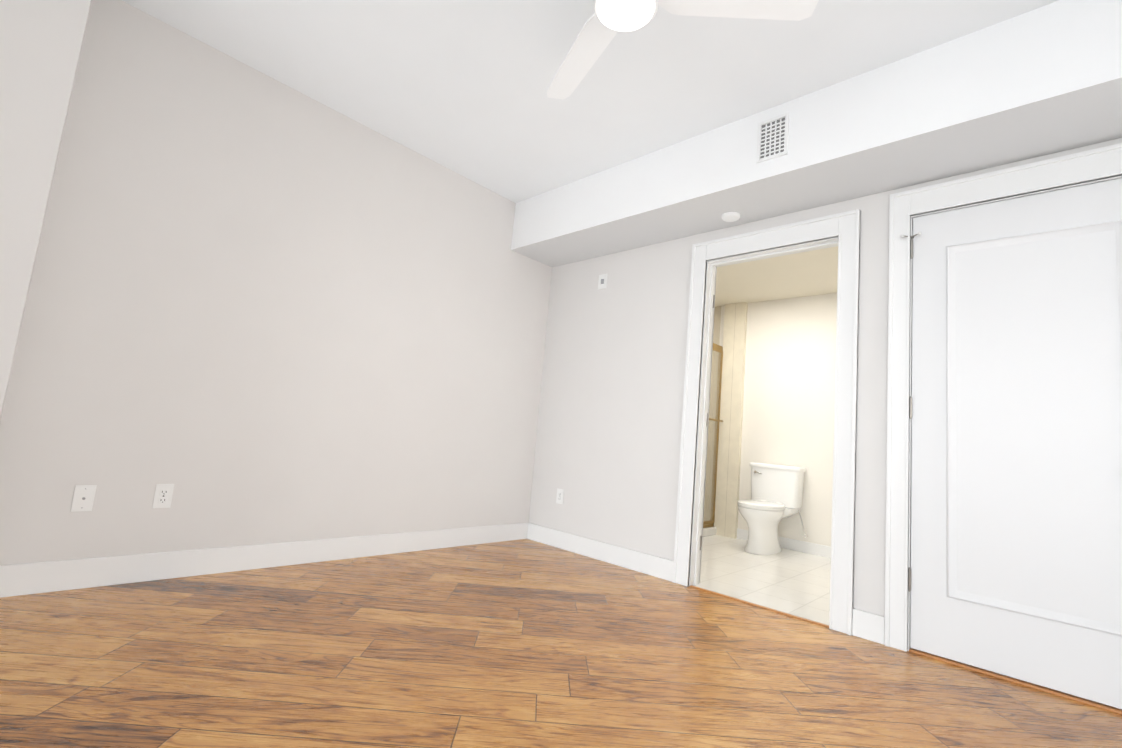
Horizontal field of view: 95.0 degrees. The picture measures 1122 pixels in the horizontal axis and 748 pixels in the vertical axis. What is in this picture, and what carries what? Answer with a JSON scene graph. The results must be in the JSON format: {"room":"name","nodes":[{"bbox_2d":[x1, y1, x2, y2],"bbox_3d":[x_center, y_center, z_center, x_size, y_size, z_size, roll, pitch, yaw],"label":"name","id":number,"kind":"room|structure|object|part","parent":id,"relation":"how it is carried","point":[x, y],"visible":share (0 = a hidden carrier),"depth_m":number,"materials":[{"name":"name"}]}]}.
{"room":"empty bedroom","nodes":[
{"label":"empty bedroom","id":0,"kind":"room"},
{"bbox_2d":[0,0,551,564],"bbox_3d":[-1.406,-0.281,2.930,0.536,2.740,3.950,-2,-9,44],"label":"wall","id":1,"kind":"structure","parent":0,"point":[242,304],"depth_m":2.75,"materials":[{"name":"paint"}]},
{"bbox_2d":[70,485,96,511],"bbox_3d":[-2.155,0.562,2.322,0.016,0.116,0.072,-2,-9,44],"label":"outlet","id":2,"kind":"object","parent":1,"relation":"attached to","point":[83,497],"visible":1,"depth_m":2.32,"materials":[{"name":"plastic"}]},
{"bbox_2d":[152,484,173,507],"bbox_3d":[-1.958,0.601,2.533,0.008,0.116,0.072,-2,-9,44],"label":"electrical outlet","id":3,"kind":"object","parent":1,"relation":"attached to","point":[163,494],"visible":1,"depth_m":2.53,"materials":[{"name":"plastic"}]},
{"bbox_2d":[0,522,884,644],"bbox_3d":[0.052,0.985,1.414,4.450,0.130,3.750,-2,-9,44],"label":"baseboard","id":4,"kind":"structure","parent":1,"relation":"attached to","point":[35,578],"depth_m":2.82,"materials":[{"name":"paint"}]},
{"bbox_2d":[0,535,1121,747],"bbox_3d":[0.656,1.221,2.187,5.050,0.052,6.150,-2,-9,44],"label":"floor","id":5,"kind":"structure","parent":0,"point":[524,643],"depth_m":1.92,"materials":[{"name":"brown wood"}]},
{"bbox_2d":[703,343,722,536],"bbox_3d":[0.867,0.438,4.925,0.556,2.187,1.973,-2,-9,44],"label":"shower","id":6,"kind":"object","parent":5,"relation":"on","point":[709,528],"visible":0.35,"depth_m":5.37,"materials":[{"name":"clear glass"}]},
{"bbox_2d":[737,462,807,554],"bbox_3d":[1.877,1.212,4.679,0.512,0.776,0.715,-2,-9,44],"label":"toilet","id":7,"kind":"object","parent":5,"relation":"on","point":[776,493],"visible":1,"depth_m":4.68,"materials":[{"name":"ceramic"}]},
{"bbox_3d":[1.795,1.174,4.618,0.384,0.047,0.502,-2,-9,44],"label":"seat","id":8,"kind":"part","parent":7,"relation":"part of","materials":[{"name":"plastic"}]},
{"bbox_3d":[2.053,1.209,4.820,0.451,0.556,0.206,-2,-9,44],"label":"handle","id":9,"kind":"part","parent":7,"relation":"part of","materials":[{"name":"silver metal"}]},
{"bbox_2d":[122,0,1057,202],"bbox_3d":[0.292,-1.707,1.682,4.770,0.080,4.070,-2,-9,44],"label":"ceiling","id":10,"kind":"structure","parent":0,"point":[460,87],"depth_m":2.63,"materials":[{"name":"paint"}]},
{"bbox_2d":[547,0,818,98],"bbox_3d":[0.141,-1.488,1.855,1.179,0.338,1.186,-2,-9,44],"label":"fan","id":11,"kind":"object","parent":10,"relation":"hanging from","point":[607,21],"visible":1,"depth_m":1.91,"materials":[{"name":"white plastic"}]},
{"bbox_3d":[0.088,-1.369,2.240,0.566,0.042,0.313,-2,-9,44],"label":"blade","id":12,"kind":"part","parent":11,"relation":"part of","materials":[{"name":"white plastic"}]},
{"bbox_3d":[0.232,-1.318,1.863,0.212,0.020,0.212,-2,-9,44],"label":"lamp shade","id":13,"kind":"part","parent":11,"relation":"part of","materials":[{"name":"white glass"}]},
{"bbox_3d":[0.637,-1.365,1.866,0.481,0.042,0.456,-2,-9,44],"label":"blade","id":14,"kind":"part","parent":11,"relation":"part of","materials":[{"name":"white plastic"}]},
{"bbox_2d":[511,0,1121,266],"bbox_3d":[1.385,-1.222,2.876,4.450,0.402,0.486,-2,-9,44],"label":"soffit beam","id":15,"kind":"structure","parent":10,"relation":"attached to","point":[1042,81],"depth_m":2.50,"materials":[{"name":"paint"}]},
{"bbox_2d":[722,212,739,221],"bbox_3d":[1.073,-0.986,3.248,0.112,0.031,0.112,-2,-9,44],"label":"smoke detector","id":16,"kind":"object","parent":15,"relation":"attached to","point":[730,216],"visible":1,"depth_m":3.22,"materials":[{"name":"plastic"}]},
{"bbox_2d":[756,112,788,163],"bbox_3d":[1.140,-1.271,2.772,0.165,0.235,0.012,-2,-9,44],"label":"air vent grille","id":17,"kind":"object","parent":15,"relation":"attached to","point":[772,139],"visible":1,"depth_m":2.77,"materials":[{"name":"white metal"}]},
{"bbox_2d":[703,302,747,538],"bbox_3d":[0.786,0.318,5.026,1.160,2.440,1.980,-2,-9,44],"label":"tiled wall","id":18,"kind":"structure","parent":0,"point":[730,428],"depth_m":5.39,"materials":[{"name":"beige tile"}]},
{"bbox_2d":[715,246,837,306],"bbox_3d":[1.543,-0.937,4.630,3.050,0.080,2.080,-2,-9,44],"label":"ceiling","id":19,"kind":"structure","parent":0,"point":[808,273],"depth_m":4.62,"materials":[{"name":"paint"}]},
{"bbox_2d":[719,293,836,546],"bbox_3d":[1.433,0.309,4.479,3.050,2.440,2.080,-2,-9,44],"label":"wall","id":20,"kind":"structure","parent":0,"point":[789,394],"depth_m":5.01,"materials":[{"name":"paint"}]},
{"bbox_2d":[737,528,830,557],"bbox_3d":[2.266,1.596,4.724,2.030,0.100,0.012,-2,-9,44],"label":"baseboard","id":21,"kind":"structure","parent":20,"relation":"attached to","point":[805,547],"depth_m":4.76,"materials":[{"name":"paint"}]},
{"bbox_2d":[529,138,1121,615],"bbox_3d":[1.563,-0.024,2.884,4.650,2.740,0.120,-2,-9,44],"label":"wall","id":22,"kind":"structure","parent":0,"point":[607,448],"depth_m":3.70,"materials":[{"name":"paint"}]},
{"bbox_2d":[556,488,563,503],"bbox_3d":[-0.009,0.973,4.092,0.072,0.116,0.008,-2,-9,44],"label":"electrical outlet","id":23,"kind":"object","parent":22,"relation":"attached to","point":[560,496],"visible":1,"depth_m":4.09,"materials":[{"name":"plastic"}]},
{"bbox_2d":[598,274,606,288],"bbox_3d":[0.333,-0.741,4.119,0.085,0.120,0.007,-2,-9,44],"label":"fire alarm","id":24,"kind":"object","parent":22,"relation":"attached to","point":[602,282],"visible":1,"depth_m":4.12,"materials":[{"name":"plastic"}]},
{"bbox_2d":[672,209,860,635],"bbox_3d":[1.245,0.222,3.138,1.030,2.259,0.176,-2,-9,44],"label":"door frame","id":25,"kind":"structure","parent":22,"relation":"attached to","point":[844,227],"depth_m":2.89,"materials":[{"name":"paint"}]},
{"bbox_2d":[690,585,1121,714],"bbox_3d":[1.563,1.315,2.541,2.053,0.011,0.036,-2,-9,44],"label":"threshold","id":26,"kind":"object","parent":22,"relation":"attached to","point":[1039,687],"visible":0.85,"depth_m":2.24,"materials":[{"name":"brown wood"}]},
{"bbox_2d":[884,143,1121,651],"bbox_3d":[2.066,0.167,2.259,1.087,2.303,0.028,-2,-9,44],"label":"door frame","id":27,"kind":"structure","parent":22,"relation":"attached to","point":[1077,168],"depth_m":2.54,"materials":[{"name":"paint"}]},
{"bbox_2d":[900,219,1121,636],"bbox_3d":[2.035,0.151,2.284,0.901,1.786,0.061,-2,-9,44],"label":"molding","id":28,"kind":"structure","parent":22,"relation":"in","point":[953,592],"depth_m":2.39,"materials":[{"name":"paint"}]},
{"bbox_3d":[1.753,0.169,2.579,0.015,1.772,0.020,-2,-9,44],"label":"door hinges","id":29,"kind":"part","parent":28,"relation":"part of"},
{"bbox_2d":[910,178,1121,708],"bbox_3d":[2.088,0.235,2.280,0.887,2.144,0.040,-2,-9,44],"label":"door","id":30,"kind":"structure","parent":22,"relation":"in","point":[1039,433],"depth_m":2.28,"materials":[{"name":"paint"}]}
]}

